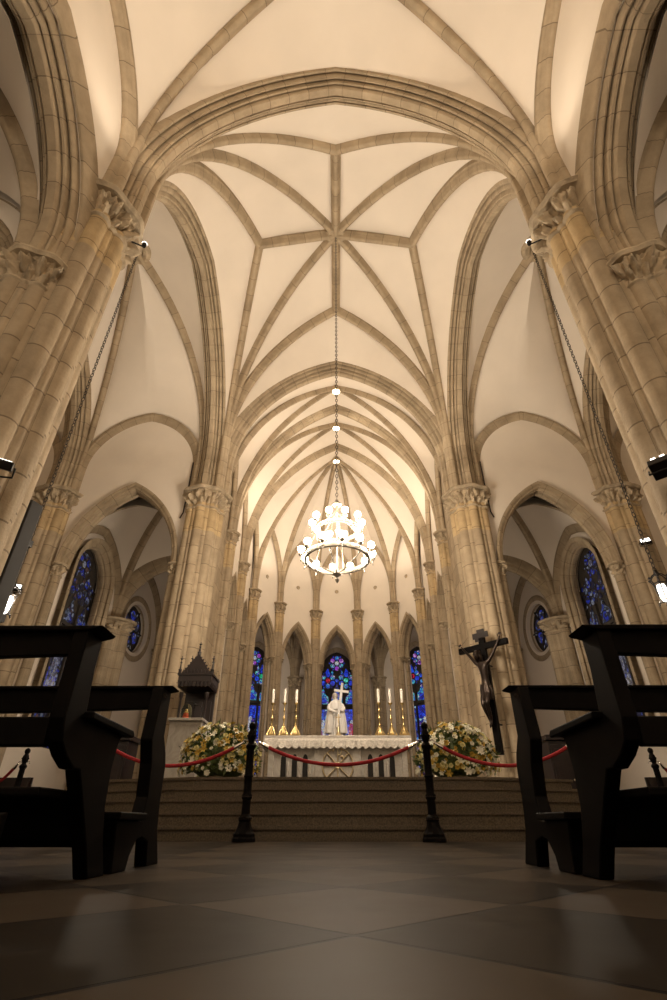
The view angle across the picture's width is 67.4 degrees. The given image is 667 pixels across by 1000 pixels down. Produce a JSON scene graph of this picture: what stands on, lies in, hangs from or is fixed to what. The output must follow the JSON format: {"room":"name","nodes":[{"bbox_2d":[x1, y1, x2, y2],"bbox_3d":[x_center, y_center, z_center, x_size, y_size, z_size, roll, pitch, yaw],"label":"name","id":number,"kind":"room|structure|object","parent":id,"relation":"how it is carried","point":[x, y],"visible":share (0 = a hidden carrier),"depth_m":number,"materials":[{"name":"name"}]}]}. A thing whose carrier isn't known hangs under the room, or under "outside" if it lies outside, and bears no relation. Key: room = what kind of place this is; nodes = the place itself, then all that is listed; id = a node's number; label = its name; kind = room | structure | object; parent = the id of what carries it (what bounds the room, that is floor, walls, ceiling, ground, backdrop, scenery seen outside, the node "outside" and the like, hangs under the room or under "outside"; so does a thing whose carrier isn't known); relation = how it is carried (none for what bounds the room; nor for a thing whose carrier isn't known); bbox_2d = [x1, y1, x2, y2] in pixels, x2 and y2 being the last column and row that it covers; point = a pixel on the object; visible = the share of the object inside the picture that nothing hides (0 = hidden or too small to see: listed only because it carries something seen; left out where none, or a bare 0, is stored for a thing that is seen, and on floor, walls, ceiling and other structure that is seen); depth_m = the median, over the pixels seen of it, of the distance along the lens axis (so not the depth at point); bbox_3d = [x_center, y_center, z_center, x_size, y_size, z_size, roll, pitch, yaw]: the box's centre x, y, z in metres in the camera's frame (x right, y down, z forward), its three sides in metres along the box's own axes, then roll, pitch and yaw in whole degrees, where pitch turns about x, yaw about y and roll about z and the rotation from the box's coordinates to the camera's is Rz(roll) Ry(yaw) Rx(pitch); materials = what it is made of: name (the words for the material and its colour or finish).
{"room":"church","nodes":[
{"label":"church","id":0,"kind":"room"},
{"bbox_2d":[0,191,20,248],"bbox_3d":[-6.612,-2.807,7.585,4.080,13.300,0.602,0,-33,0],"label":"wall","id":1,"kind":"structure","parent":0,"point":[9,208],"depth_m":8.54,"materials":[{"name":"beige paint"}]},
{"bbox_2d":[0,2,39,244],"bbox_3d":[-6.467,-6.315,6.749,4.300,4.280,4.703,0,-33,0],"label":"ceiling","id":2,"kind":"structure","parent":0,"point":[19,158],"depth_m":8.06,"materials":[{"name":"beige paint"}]},
{"bbox_2d":[0,245,66,482],"bbox_3d":[-11.274,-5.458,14.877,4.023,7.080,8.920,0,-33,0],"label":"ceiling","id":3,"kind":"structure","parent":0,"point":[57,444],"depth_m":17.59,"materials":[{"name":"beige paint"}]},
{"bbox_2d":[30,438,60,499],"bbox_3d":[-11.397,2.126,15.290,3.800,13.400,0.400,0,-33,0],"label":"wall","id":4,"kind":"structure","parent":0,"point":[47,467],"depth_m":17.09,"materials":[{"name":"beige paint"}]},
{"bbox_2d":[1,533,113,789],"bbox_3d":[-9.006,4.533,16.983,0.500,11.200,4.507,-2,-33,3],"label":"wall","id":5,"kind":"structure","parent":0,"point":[45,772],"depth_m":14.99,"materials":[{"name":"beige paint"}]},
{"bbox_2d":[22,538,114,748],"bbox_3d":[-8.772,4.437,16.725,0.646,6.882,2.822,-2,-33,3],"label":"window","id":6,"kind":"structure","parent":5,"relation":"in","point":[78,603],"depth_m":17.89,"materials":[{"name":"stone"}]},
{"bbox_2d":[0,0,121,256],"bbox_3d":[-4.380,-7.246,7.216,0.776,6.250,5.380,0,-33,0],"label":"arch","id":7,"kind":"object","parent":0,"point":[68,50],"depth_m":7.82,"materials":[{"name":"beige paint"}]},
{"bbox_2d":[0,422,192,778],"bbox_3d":[-6.557,2.100,15.249,4.165,13.400,0.739,0,-33,0],"label":"wall","id":8,"kind":"structure","parent":0,"point":[152,462],"depth_m":16.54,"materials":[{"name":"beige paint"}]},
{"bbox_2d":[89,497,170,648],"bbox_3d":[-6.419,2.916,20.491,5.206,4.230,8.989,0,-33,0],"label":"ceiling","id":9,"kind":"structure","parent":0,"point":[137,536],"depth_m":20.11,"materials":[{"name":"beige paint"}]},
{"bbox_2d":[110,582,155,736],"bbox_3d":[-8.629,6.851,20.559,0.500,11.200,4.025,-4,-33,6],"label":"wall","id":10,"kind":"structure","parent":0,"point":[136,673],"depth_m":21.38,"materials":[{"name":"beige paint"}]},
{"bbox_2d":[122,596,150,661],"bbox_3d":[-8.519,5.477,21.289,0.350,2.720,2.720,-4,-33,6],"label":"window","id":11,"kind":"structure","parent":10,"relation":"in","point":[133,614],"depth_m":21.68,"materials":[{"name":"stone"}]},
{"bbox_2d":[70,200,204,491],"bbox_3d":[-6.654,-5.473,14.854,4.462,7.080,8.920,0,-33,0],"label":"ceiling","id":12,"kind":"structure","parent":0,"point":[150,367],"depth_m":17.91,"materials":[{"name":"beige paint"}]},
{"bbox_2d":[4,256,137,617],"bbox_3d":[-6.444,-2.969,13.110,0.408,12.460,0.353,0,-33,0],"label":"hanging lantern","id":13,"kind":"object","parent":12,"relation":"hanging from","point":[11,601],"visible":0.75,"depth_m":11.93,"materials":[{"name":"metal"}]},
{"bbox_2d":[204,475,232,667],"bbox_3d":[-4.164,2.923,16.337,0.550,13.200,1.850,0,-33,0],"label":"wall","id":14,"kind":"structure","parent":0,"point":[212,620],"depth_m":16.62,"materials":[{"name":"stone"}]},
{"bbox_2d":[214,506,253,737],"bbox_3d":[-4.058,4.921,19.421,0.718,13.200,5.500,0,-33,0],"label":"wall","id":15,"kind":"structure","parent":0,"point":[231,616],"depth_m":19.70,"materials":[{"name":"beige paint"}]},
{"bbox_2d":[251,536,277,776],"bbox_3d":[-3.355,6.880,22.444,0.707,13.200,2.190,-19,-38,27],"label":"wall","id":16,"kind":"structure","parent":0,"point":[268,578],"depth_m":23.23,"materials":[{"name":"beige paint"}]},
{"bbox_2d":[243,627,289,776],"bbox_3d":[-4.212,10.148,25.649,4.513,11.200,0.500,17,-36,-24],"label":"wall","id":17,"kind":"structure","parent":0,"point":[285,670],"depth_m":26.58,"materials":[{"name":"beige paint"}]},
{"bbox_2d":[247,641,263,774],"bbox_3d":[-4.114,10.345,25.310,2.200,6.301,0.475,17,-36,-24],"label":"window","id":18,"kind":"structure","parent":17,"relation":"in","point":[257,673],"depth_m":26.03,"materials":[{"name":"glass"}]},
{"bbox_2d":[285,632,301,675],"bbox_3d":[-3.453,6.670,26.148,4.894,4.080,3.935,13,-35,-20],"label":"ceiling","id":19,"kind":"structure","parent":0,"point":[293,649],"depth_m":27.30,"materials":[{"name":"beige paint"}]},
{"bbox_2d":[277,551,312,734],"bbox_3d":[-1.880,7.652,23.635,2.264,13.200,0.710,18,-37,-26],"label":"wall","id":20,"kind":"structure","parent":0,"point":[298,587],"depth_m":24.75,"materials":[{"name":"beige paint"}]},
{"bbox_2d":[0,842,666,999],"bbox_3d":[0.085,6.250,9.057,32.000,0.300,46.000,0,-33,0],"label":"floor","id":21,"kind":"structure","parent":0,"point":[207,920],"depth_m":1.03,"materials":[{"name":"tile"}]},
{"bbox_2d":[0,777,33,786],"bbox_3d":[-6.221,5.191,8.489,1.800,0.860,0.420,0,-33,0],"label":"bench","id":22,"kind":"object","parent":21,"relation":"on","point":[8,782],"visible":0.25,"depth_m":8.80,"materials":[{"name":"brown wood"}]},
{"bbox_2d":[14,748,30,786],"bbox_3d":[-5.075,4.645,7.989,0.264,1.232,0.251,0,-33,0],"label":"stanchion","id":23,"kind":"object","parent":21,"relation":"on","point":[25,758],"visible":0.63,"depth_m":8.13,"materials":[{"name":"black metal"}]},
{"bbox_2d":[0,483,83,716],"bbox_3d":[-9.048,3.801,14.105,1.648,9.300,1.648,0,-33,0],"label":"pier","id":24,"kind":"object","parent":21,"relation":"on","point":[36,568],"visible":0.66,"depth_m":14.89,"materials":[{"name":"stone"}]},
{"bbox_2d":[0,625,133,879],"bbox_3d":[-2.289,0.878,1.764,2.878,0.785,0.968,0,-33,0],"label":"pew","id":25,"kind":"object","parent":21,"relation":"on","point":[81,743],"visible":1,"depth_m":1.82,"materials":[{"name":"black wood"}]},
{"bbox_2d":[0,178,143,575],"bbox_3d":[-4.267,-1.166,6.440,1.659,9.300,1.738,0,-33,0],"label":"pier","id":26,"kind":"object","parent":21,"relation":"on","point":[52,306],"visible":0.81,"depth_m":6.82,"materials":[{"name":"stone"}]},
{"bbox_2d":[0,458,15,478],"bbox_3d":[-3.680,-0.338,5.436,0.384,0.205,0.467,20,-38,-28],"label":"floodlight","id":27,"kind":"object","parent":26,"relation":"attached to","point":[6,465],"visible":1,"depth_m":5.33,"materials":[{"name":"black metal"}]},
{"bbox_2d":[0,499,42,622],"bbox_3d":[-3.954,0.998,6.009,0.220,2.200,0.312,-10,-34,15],"label":"loudspeaker","id":28,"kind":"object","parent":26,"relation":"attached to","point":[22,542],"visible":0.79,"depth_m":6.13,"materials":[{"name":"plastic"}]},
{"bbox_2d":[0,502,29,577],"bbox_3d":[-3.999,0.920,5.889,0.190,2.120,0.012,-10,-34,15],"label":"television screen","id":29,"kind":"object","parent":28,"relation":"attached to","point":[27,512],"depth_m":6.13,"materials":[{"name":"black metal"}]},
{"bbox_2d":[0,686,178,873],"bbox_3d":[-2.387,1.324,2.452,3.073,0.785,0.728,0,-33,0],"label":"pew","id":30,"kind":"object","parent":21,"relation":"on","point":[122,830],"visible":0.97,"depth_m":2.50,"materials":[{"name":"black wood"}]},
{"bbox_2d":[65,616,136,789],"bbox_3d":[-8.439,7.615,17.675,1.384,6.780,1.384,-28,-42,36],"label":"pier","id":31,"kind":"structure","parent":21,"relation":"on","point":[109,664],"depth_m":18.50,"materials":[{"name":"stone"}]},
{"bbox_2d":[110,736,139,779],"bbox_3d":[-4.661,5.786,10.208,0.940,1.730,0.730,0,-33,0],"label":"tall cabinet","id":32,"kind":"object","parent":21,"relation":"on","point":[122,767],"visible":0.09,"depth_m":10.29,"materials":[{"name":"brown wood"}]},
{"bbox_2d":[136,483,232,778],"bbox_3d":[-4.197,3.812,14.123,1.648,9.300,1.648,0,-33,0],"label":"pier","id":33,"kind":"object","parent":21,"relation":"on","point":[188,614],"visible":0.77,"depth_m":14.44,"materials":[{"name":"stone"}]},
{"bbox_2d":[209,529,240,723],"bbox_3d":[-3.804,5.104,16.024,0.730,9.200,0.696,0,-33,0],"label":"shaft","id":34,"kind":"object","parent":21,"relation":"on","point":[232,535],"visible":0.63,"depth_m":16.84,"materials":[{"name":"stone"}]},
{"bbox_2d":[220,561,250,734],"bbox_3d":[-3.788,6.517,18.206,0.730,9.200,0.696,0,-33,0],"label":"shaft","id":35,"kind":"object","parent":21,"relation":"on","point":[243,567],"visible":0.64,"depth_m":18.66,"materials":[{"name":"stone"}]},
{"bbox_2d":[231,722,259,842],"bbox_3d":[-1.000,3.272,5.870,0.264,1.232,0.251,0,-33,0],"label":"stanchion","id":36,"kind":"object","parent":21,"relation":"on","point":[244,833],"visible":0.99,"depth_m":5.72,"materials":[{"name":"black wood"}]},
{"bbox_2d":[116,742,242,767],"bbox_3d":[-1.945,3.062,6.013,1.701,0.280,0.048,0,-33,0],"label":"rope","id":37,"kind":"object","parent":36,"relation":"hanging from","point":[238,745],"visible":0.64,"depth_m":5.97,"materials":[{"name":"red fabric"}]},
{"bbox_2d":[259,742,417,766],"bbox_3d":[0.060,3.051,6.006,1.930,0.270,0.048,0,-33,0],"label":"rope","id":38,"kind":"object","parent":36,"relation":"hanging from","point":[264,745],"visible":1,"depth_m":5.96,"materials":[{"name":"red fabric"}]},
{"bbox_2d":[237,588,261,776],"bbox_3d":[-3.652,8.039,20.555,0.730,9.200,0.696,0,-33,0],"label":"shaft","id":39,"kind":"object","parent":21,"relation":"on","point":[254,593],"visible":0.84,"depth_m":21.14,"materials":[{"name":"stone"}]},
{"bbox_2d":[265,601,286,776],"bbox_3d":[-2.622,8.933,21.935,0.730,9.200,0.696,0,-33,0],"label":"shaft","id":40,"kind":"object","parent":21,"relation":"on","point":[280,606],"visible":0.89,"depth_m":22.64,"materials":[{"name":"stone"}]},
{"bbox_2d":[287,675,302,734],"bbox_3d":[-2.064,12.382,25.032,0.791,6.780,0.791,28,-42,-36],"label":"shaft","id":41,"kind":"object","parent":21,"relation":"on","point":[294,682],"depth_m":26.01,"materials":[{"name":"stone"}]},
{"bbox_2d":[309,609,322,734],"bbox_3d":[-0.886,9.499,22.807,0.730,9.200,0.696,0,-33,0],"label":"shaft","id":42,"kind":"object","parent":21,"relation":"on","point":[316,614],"visible":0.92,"depth_m":23.53,"materials":[{"name":"stone"}]},
{"bbox_2d":[105,777,580,841],"bbox_3d":[0.111,8.180,13.002,8.160,0.750,16.880,0,-33,0],"label":"steps","id":43,"kind":"structure","parent":21,"relation":"on","point":[191,809],"depth_m":6.54,"materials":[{"name":"brown stone"}]},
{"bbox_2d":[164,718,210,777],"bbox_3d":[-2.796,4.875,9.611,0.660,1.110,1.060,0,-33,0],"label":"ambo","id":44,"kind":"object","parent":43,"relation":"on","point":[180,729],"visible":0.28,"depth_m":9.33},
{"bbox_2d":[180,704,191,717],"bbox_3d":[-2.907,4.193,9.875,0.220,0.322,0.220,0,-33,0],"label":"lamp","id":45,"kind":"object","parent":44,"relation":"on","point":[186,710],"visible":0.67,"depth_m":9.80,"materials":[{"name":"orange glass"}]},
{"bbox_2d":[177,642,219,721],"bbox_3d":[-3.246,4.970,11.644,0.845,3.160,0.900,0,-33,0],"label":"tabernacle","id":46,"kind":"object","parent":43,"relation":"on","point":[199,684],"visible":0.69,"depth_m":11.90,"materials":[{"name":"brown wood"}]},
{"bbox_2d":[177,718,262,776],"bbox_3d":[-1.825,4.064,8.158,1.410,0.891,1.182,0,-33,0],"label":"flower arrangement","id":47,"kind":"object","parent":43,"relation":"on","point":[233,763],"visible":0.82,"depth_m":7.86,"materials":[{"name":"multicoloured plant"}]},
{"bbox_2d":[264,735,411,776],"bbox_3d":[0.094,5.823,11.097,3.400,1.135,0.960,0,-33,0],"label":"altar","id":48,"kind":"object","parent":43,"relation":"on","point":[278,765],"visible":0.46,"depth_m":10.75,"materials":[{"name":"stone"}]},
{"bbox_2d":[265,689,275,734],"bbox_3d":[-1.459,5.078,11.984,0.252,1.067,0.224,0,-33,0],"label":"candlestick","id":49,"kind":"object","parent":48,"relation":"on","point":[271,728],"visible":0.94,"depth_m":11.85,"materials":[{"name":"gold metal"}]},
{"bbox_2d":[278,688,287,734],"bbox_3d":[-1.174,5.077,11.983,0.252,1.067,0.224,0,-33,0],"label":"candlestick","id":50,"kind":"object","parent":48,"relation":"on","point":[283,729],"visible":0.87,"depth_m":11.84,"materials":[{"name":"gold wax"}]},
{"bbox_2d":[290,689,299,734],"bbox_3d":[-0.894,5.077,11.981,0.252,1.067,0.224,0,-33,0],"label":"candlestick","id":51,"kind":"object","parent":48,"relation":"on","point":[296,703],"visible":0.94,"depth_m":11.86,"materials":[{"name":"gold wax"}]},
{"bbox_2d":[324,683,348,734],"bbox_3d":[0.091,8.922,18.526,1.155,4.012,0.945,0,-33,0],"label":"saint statue","id":52,"kind":"object","parent":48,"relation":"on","point":[335,707],"visible":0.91,"depth_m":18.84,"materials":[{"name":"stone"}]},
{"bbox_2d":[262,738,411,752],"bbox_3d":[0.094,5.531,11.236,3.280,0.207,0.967,0,-33,0],"label":"altar cloth","id":53,"kind":"object","parent":48,"relation":"on","point":[288,743],"visible":0.87,"depth_m":10.86,"materials":[{"name":"white fabric"}]},
{"bbox_2d":[375,689,385,734],"bbox_3d":[1.086,5.070,11.971,0.252,1.067,0.224,0,-33,0],"label":"candlestick","id":54,"kind":"object","parent":48,"relation":"on","point":[378,703],"visible":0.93,"depth_m":11.83,"materials":[{"name":"gold metal"}]},
{"bbox_2d":[387,689,397,734],"bbox_3d":[1.366,5.069,11.970,0.252,1.067,0.224,0,-33,0],"label":"candlestick","id":55,"kind":"object","parent":48,"relation":"on","point":[391,728],"visible":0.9,"depth_m":11.83,"materials":[{"name":"gold metal"}]},
{"bbox_2d":[399,689,409,734],"bbox_3d":[1.651,5.068,11.969,0.252,1.067,0.224,0,-33,0],"label":"candlestick","id":56,"kind":"object","parent":48,"relation":"on","point":[401,690],"visible":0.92,"depth_m":11.83,"materials":[{"name":"gold metal"}]},
{"bbox_2d":[411,720,500,776],"bbox_3d":[1.974,4.056,8.140,1.411,0.884,1.190,0,-33,0],"label":"flower arrangement","id":57,"kind":"object","parent":43,"relation":"on","point":[444,764],"visible":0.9,"depth_m":7.83,"materials":[{"name":"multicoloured plant"}]},
{"bbox_2d":[351,609,364,734],"bbox_3d":[1.214,9.492,22.797,0.730,9.200,0.696,0,-33,0],"label":"shaft","id":58,"kind":"object","parent":21,"relation":"on","point":[357,614],"visible":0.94,"depth_m":23.53,"materials":[{"name":"stone"}]},
{"bbox_2d":[371,675,387,734],"bbox_3d":[2.434,12.367,25.009,0.791,6.780,0.791,28,-42,-36],"label":"column","id":59,"kind":"structure","parent":21,"relation":"on","point":[378,681],"depth_m":25.99,"materials":[{"name":"stone"}]},
{"bbox_2d":[386,601,408,772],"bbox_3d":[2.938,8.915,21.907,0.730,9.200,0.696,0,-33,0],"label":"shaft","id":60,"kind":"object","parent":21,"relation":"on","point":[393,608],"visible":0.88,"depth_m":22.63,"materials":[{"name":"stone"}]},
{"bbox_2d":[412,587,438,776],"bbox_3d":[3.948,8.015,20.517,0.730,9.200,0.696,0,-33,0],"label":"shaft","id":61,"kind":"object","parent":21,"relation":"on","point":[418,593],"visible":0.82,"depth_m":21.09,"materials":[{"name":"stone"}]},
{"bbox_2d":[417,722,446,842],"bbox_3d":[1.120,3.265,5.860,0.264,1.232,0.251,0,-33,0],"label":"stanchion","id":62,"kind":"object","parent":21,"relation":"on","point":[433,833],"visible":1,"depth_m":5.71,"materials":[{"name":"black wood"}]},
{"bbox_2d":[434,742,566,767],"bbox_3d":[2.065,3.049,5.993,1.701,0.280,0.048,0,-33,0],"label":"rope","id":63,"kind":"object","parent":62,"relation":"hanging from","point":[440,746],"visible":0.7,"depth_m":5.96,"materials":[{"name":"red fabric"}]},
{"bbox_2d":[423,560,452,733],"bbox_3d":[4.051,6.492,18.167,0.730,9.200,0.696,0,-33,0],"label":"shaft","id":64,"kind":"object","parent":21,"relation":"on","point":[429,565],"visible":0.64,"depth_m":18.63,"materials":[{"name":"stone"}]},
{"bbox_2d":[433,529,479,776],"bbox_3d":[4.036,5.078,15.985,0.730,9.200,0.696,0,-33,0],"label":"shaft","id":65,"kind":"object","parent":21,"relation":"on","point":[440,535],"visible":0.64,"depth_m":16.35,"materials":[{"name":"stone"}]},
{"bbox_2d":[441,482,521,777],"bbox_3d":[4.402,3.784,14.080,1.648,9.300,1.648,0,-33,0],"label":"pier","id":66,"kind":"object","parent":21,"relation":"on","point":[484,605],"visible":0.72,"depth_m":14.20,"materials":[{"name":"stone"}]},
{"bbox_2d":[458,629,508,754],"bbox_3d":[3.881,4.689,12.460,1.374,2.980,0.645,-15,-36,22],"label":"crucifix","id":67,"kind":"object","parent":66,"relation":"attached to","point":[488,703],"visible":1,"depth_m":12.56,"materials":[{"name":"black wood"}]},
{"bbox_2d":[541,734,576,788],"bbox_3d":[4.839,5.755,10.161,0.940,1.730,0.730,0,-33,0],"label":"pedestal","id":68,"kind":"object","parent":21,"relation":"on","point":[560,766],"visible":0.14,"depth_m":10.14,"materials":[{"name":"brown wood"}]},
{"bbox_2d":[537,615,590,722],"bbox_3d":[8.704,7.560,17.590,1.384,6.780,1.384,-28,-42,36],"label":"column","id":69,"kind":"structure","parent":21,"relation":"on","point":[565,662],"depth_m":18.43,"materials":[{"name":"stone"}]},
{"bbox_2d":[502,685,666,873],"bbox_3d":[2.460,1.308,2.428,3.073,0.785,0.728,0,-33,0],"label":"pew","id":70,"kind":"object","parent":21,"relation":"on","point":[562,830],"visible":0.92,"depth_m":2.48,"materials":[{"name":"black wood"}]},
{"bbox_2d":[529,174,666,545],"bbox_3d":[4.351,-1.194,6.397,1.635,9.300,1.738,0,-33,0],"label":"pier","id":71,"kind":"object","parent":21,"relation":"on","point":[617,302],"visible":0.77,"depth_m":6.93,"materials":[{"name":"stone"}]},
{"bbox_2d":[647,454,666,480],"bbox_3d":[3.591,-0.451,5.294,0.544,0.239,0.481,-27,-41,35],"label":"floodlight","id":72,"kind":"object","parent":71,"relation":"attached to","point":[657,466],"visible":1,"depth_m":5.41,"materials":[{"name":"black metal"}]},
{"bbox_2d":[549,624,666,879],"bbox_3d":[2.352,0.863,1.741,2.878,0.785,0.968,0,-33,0],"label":"pew","id":73,"kind":"object","parent":21,"relation":"on","point":[602,743],"visible":1,"depth_m":1.81,"materials":[{"name":"black wood"}]},
{"bbox_2d":[591,481,666,684],"bbox_3d":[9.252,3.742,14.014,1.648,9.300,1.648,0,-33,0],"label":"pier","id":74,"kind":"object","parent":21,"relation":"on","point":[626,536],"visible":0.76,"depth_m":14.97,"materials":[{"name":"stone"}]},
{"bbox_2d":[644,777,666,786],"bbox_3d":[6.379,5.150,8.427,1.800,0.860,0.420,0,-33,0],"label":"bench","id":75,"kind":"object","parent":21,"relation":"on","point":[650,781],"visible":0.27,"depth_m":8.75,"materials":[{"name":"brown wood"}]},
{"bbox_2d":[647,747,664,786],"bbox_3d":[5.224,4.612,7.938,0.264,1.232,0.251,0,-33,0],"label":"stanchion","id":76,"kind":"object","parent":21,"relation":"on","point":[654,765],"visible":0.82,"depth_m":8.08,"materials":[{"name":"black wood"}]},
{"bbox_2d":[228,376,444,529],"bbox_3d":[0.110,-2.159,19.462,8.044,6.730,2.057,0,-33,0],"label":"ceiling","id":77,"kind":"structure","parent":0,"point":[363,399],"depth_m":20.13,"materials":[{"name":"beige paint"}]},
{"bbox_2d":[49,67,624,561],"bbox_3d":[0.075,-5.886,14.851,19.052,7.970,19.479,0,-33,0],"label":"ceiling","id":78,"kind":"structure","parent":0,"point":[412,180],"depth_m":16.36,"materials":[{"name":"beige paint"}]},
{"bbox_2d":[298,237,375,582],"bbox_3d":[0.075,-3.640,13.499,1.625,12.431,1.622,0,-33,0],"label":"chandelier","id":79,"kind":"object","parent":78,"relation":"hanging from","point":[336,542],"visible":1,"depth_m":10.46,"materials":[{"name":"metal"}]},
{"bbox_2d":[103,0,570,190],"bbox_3d":[0.034,-9.017,8.648,8.300,6.280,4.531,0,-33,0],"label":"ceiling","id":80,"kind":"structure","parent":0,"point":[174,55],"depth_m":10.65,"materials":[{"name":"beige paint"}]},
{"bbox_2d":[252,451,421,608],"bbox_3d":[0.148,1.330,24.820,8.047,6.700,5.708,0,-33,0],"label":"ceiling","id":81,"kind":"structure","parent":0,"point":[286,517],"depth_m":25.66,"materials":[{"name":"beige paint"}]},
{"bbox_2d":[240,413,433,560],"bbox_3d":[0.124,-0.832,21.391,8.044,6.600,2.579,0,-33,0],"label":"ceiling","id":82,"kind":"structure","parent":0,"point":[352,434],"depth_m":22.29,"materials":[{"name":"beige paint"}]},
{"bbox_2d":[318,553,355,734],"bbox_3d":[0.166,7.951,24.097,2.340,13.200,0.706,0,-33,0],"label":"wall","id":83,"kind":"structure","parent":0,"point":[336,599],"depth_m":25.23,"materials":[{"name":"beige paint"}]},
{"bbox_2d":[299,635,374,734],"bbox_3d":[0.187,10.749,26.577,4.600,11.200,0.500,0,-33,0],"label":"wall","id":84,"kind":"structure","parent":0,"point":[336,642],"depth_m":26.68,"materials":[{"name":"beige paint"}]},
{"bbox_2d":[321,647,352,734],"bbox_3d":[0.186,10.933,26.217,2.340,6.301,0.475,0,-33,0],"label":"window","id":85,"kind":"structure","parent":84,"relation":"in","point":[336,671],"depth_m":27.15,"materials":[{"name":"glass"}]},
{"bbox_2d":[298,634,382,675],"bbox_3d":[0.295,7.120,26.842,5.100,4.080,3.840,0,-33,0],"label":"ceiling","id":86,"kind":"structure","parent":0,"point":[375,655],"depth_m":27.24,"materials":[{"name":"beige paint"}]},
{"bbox_2d":[360,548,396,734],"bbox_3d":[2.205,7.640,23.616,2.264,13.200,0.706,-18,-37,26],"label":"wall","id":87,"kind":"structure","parent":0,"point":[374,590],"depth_m":24.73,"materials":[{"name":"beige paint"}]},
{"bbox_2d":[379,626,413,675],"bbox_3d":[3.823,6.463,25.828,5.058,4.080,3.985,-15,-36,22],"label":"ceiling","id":88,"kind":"structure","parent":0,"point":[384,647],"depth_m":27.43,"materials":[{"name":"beige paint"}]},
{"bbox_2d":[384,626,423,776],"bbox_3d":[4.572,10.120,25.605,4.513,11.200,0.500,-17,-37,24],"label":"wall","id":89,"kind":"structure","parent":0,"point":[388,670],"depth_m":26.55,"materials":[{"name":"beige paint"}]},
{"bbox_2d":[410,641,425,774],"bbox_3d":[4.472,10.317,25.267,2.200,6.301,0.475,-17,-37,24],"label":"window","id":90,"kind":"structure","parent":89,"relation":"in","point":[415,661],"depth_m":25.96,"materials":[{"name":"glass"}]},
{"bbox_2d":[395,536,422,776],"bbox_3d":[3.663,6.858,22.409,0.706,13.200,2.190,19,-37,-26],"label":"wall","id":91,"kind":"structure","parent":0,"point":[404,575],"depth_m":23.20,"materials":[{"name":"beige paint"}]},
{"bbox_2d":[419,505,460,732],"bbox_3d":[4.318,4.894,19.379,0.729,13.200,5.500,0,-33,0],"label":"wall","id":92,"kind":"structure","parent":0,"point":[442,615],"depth_m":19.65,"materials":[{"name":"beige paint"}]},
{"bbox_2d":[440,474,487,776],"bbox_3d":[4.386,2.896,16.294,0.550,13.200,1.850,0,-33,0],"label":"wall","id":93,"kind":"structure","parent":0,"point":[458,596],"depth_m":15.95,"materials":[{"name":"stone"}]},
{"bbox_2d":[468,198,603,489],"bbox_3d":[6.806,-5.516,14.787,4.462,7.080,8.920,0,-33,0],"label":"ceiling","id":94,"kind":"structure","parent":0,"point":[521,366],"depth_m":17.83,"materials":[{"name":"beige paint"}]},
{"bbox_2d":[531,250,666,605],"bbox_3d":[6.535,-3.103,13.105,0.408,12.240,0.353,0,-33,0],"label":"hanging lantern","id":95,"kind":"object","parent":94,"relation":"hanging from","point":[661,590],"visible":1,"depth_m":11.15,"materials":[{"name":"metal"}]},
{"bbox_2d":[518,581,565,735],"bbox_3d":[8.918,6.794,20.472,0.500,11.200,4.025,3,-33,-5],"label":"wall","id":96,"kind":"structure","parent":0,"point":[537,672],"depth_m":21.20,"materials":[{"name":"beige paint"}]},
{"bbox_2d":[523,595,552,660],"bbox_3d":[8.806,5.421,21.203,0.350,2.720,2.720,3,-33,-5],"label":"window","id":97,"kind":"structure","parent":96,"relation":"in","point":[540,613],"depth_m":21.60,"materials":[{"name":"stone"}]},
{"bbox_2d":[503,496,584,645],"bbox_3d":[6.818,2.819,20.342,4.931,4.230,8.792,0,-33,0],"label":"ceiling","id":98,"kind":"structure","parent":0,"point":[537,533],"depth_m":20.02,"materials":[{"name":"beige paint"}]},
{"bbox_2d":[480,420,666,715],"bbox_3d":[6.762,2.057,15.183,4.165,13.400,0.739,0,-33,0],"label":"wall","id":99,"kind":"structure","parent":0,"point":[521,460],"depth_m":16.51,"materials":[{"name":"beige paint"}]},
{"bbox_2d":[551,0,666,253],"bbox_3d":[4.444,-7.274,7.172,0.776,6.250,5.380,0,-33,0],"label":"arch","id":100,"kind":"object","parent":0,"point":[603,49],"depth_m":7.78,"materials":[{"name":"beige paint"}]},
{"bbox_2d":[560,532,666,789],"bbox_3d":[9.243,4.474,16.892,0.500,11.200,4.507,2,-33,-2],"label":"wall","id":101,"kind":"structure","parent":0,"point":[633,776],"depth_m":14.81,"materials":[{"name":"beige paint"}]},
{"bbox_2d":[560,537,654,715],"bbox_3d":[9.006,4.380,16.637,0.646,6.882,2.822,2,-33,-2],"label":"window","id":102,"kind":"structure","parent":101,"relation":"in","point":[596,602],"depth_m":17.81,"materials":[{"name":"stone"}]},
{"bbox_2d":[607,401,628,481],"bbox_3d":[11.426,-5.531,14.764,4.023,7.080,8.920,0,-33,0],"label":"ceiling","id":103,"kind":"structure","parent":0,"point":[618,439],"depth_m":17.57,"materials":[{"name":"beige paint"}]},
{"bbox_2d":[613,432,666,571],"bbox_3d":[11.602,2.052,15.175,3.800,13.400,0.400,0,-33,0],"label":"wall","id":104,"kind":"structure","parent":0,"point":[628,466],"depth_m":16.08,"materials":[{"name":"beige paint"}]},
{"bbox_2d":[634,10,666,240],"bbox_3d":[6.533,-6.357,6.684,4.300,4.280,4.703,0,-33,0],"label":"ceiling","id":105,"kind":"structure","parent":0,"point":[650,171],"depth_m":7.99,"materials":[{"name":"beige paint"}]},
{"bbox_2d":[654,191,666,243],"bbox_3d":[6.708,-2.850,7.519,4.080,13.300,0.602,0,-33,0],"label":"wall","id":106,"kind":"structure","parent":0,"point":[660,205],"depth_m":8.43,"materials":[{"name":"beige paint"}]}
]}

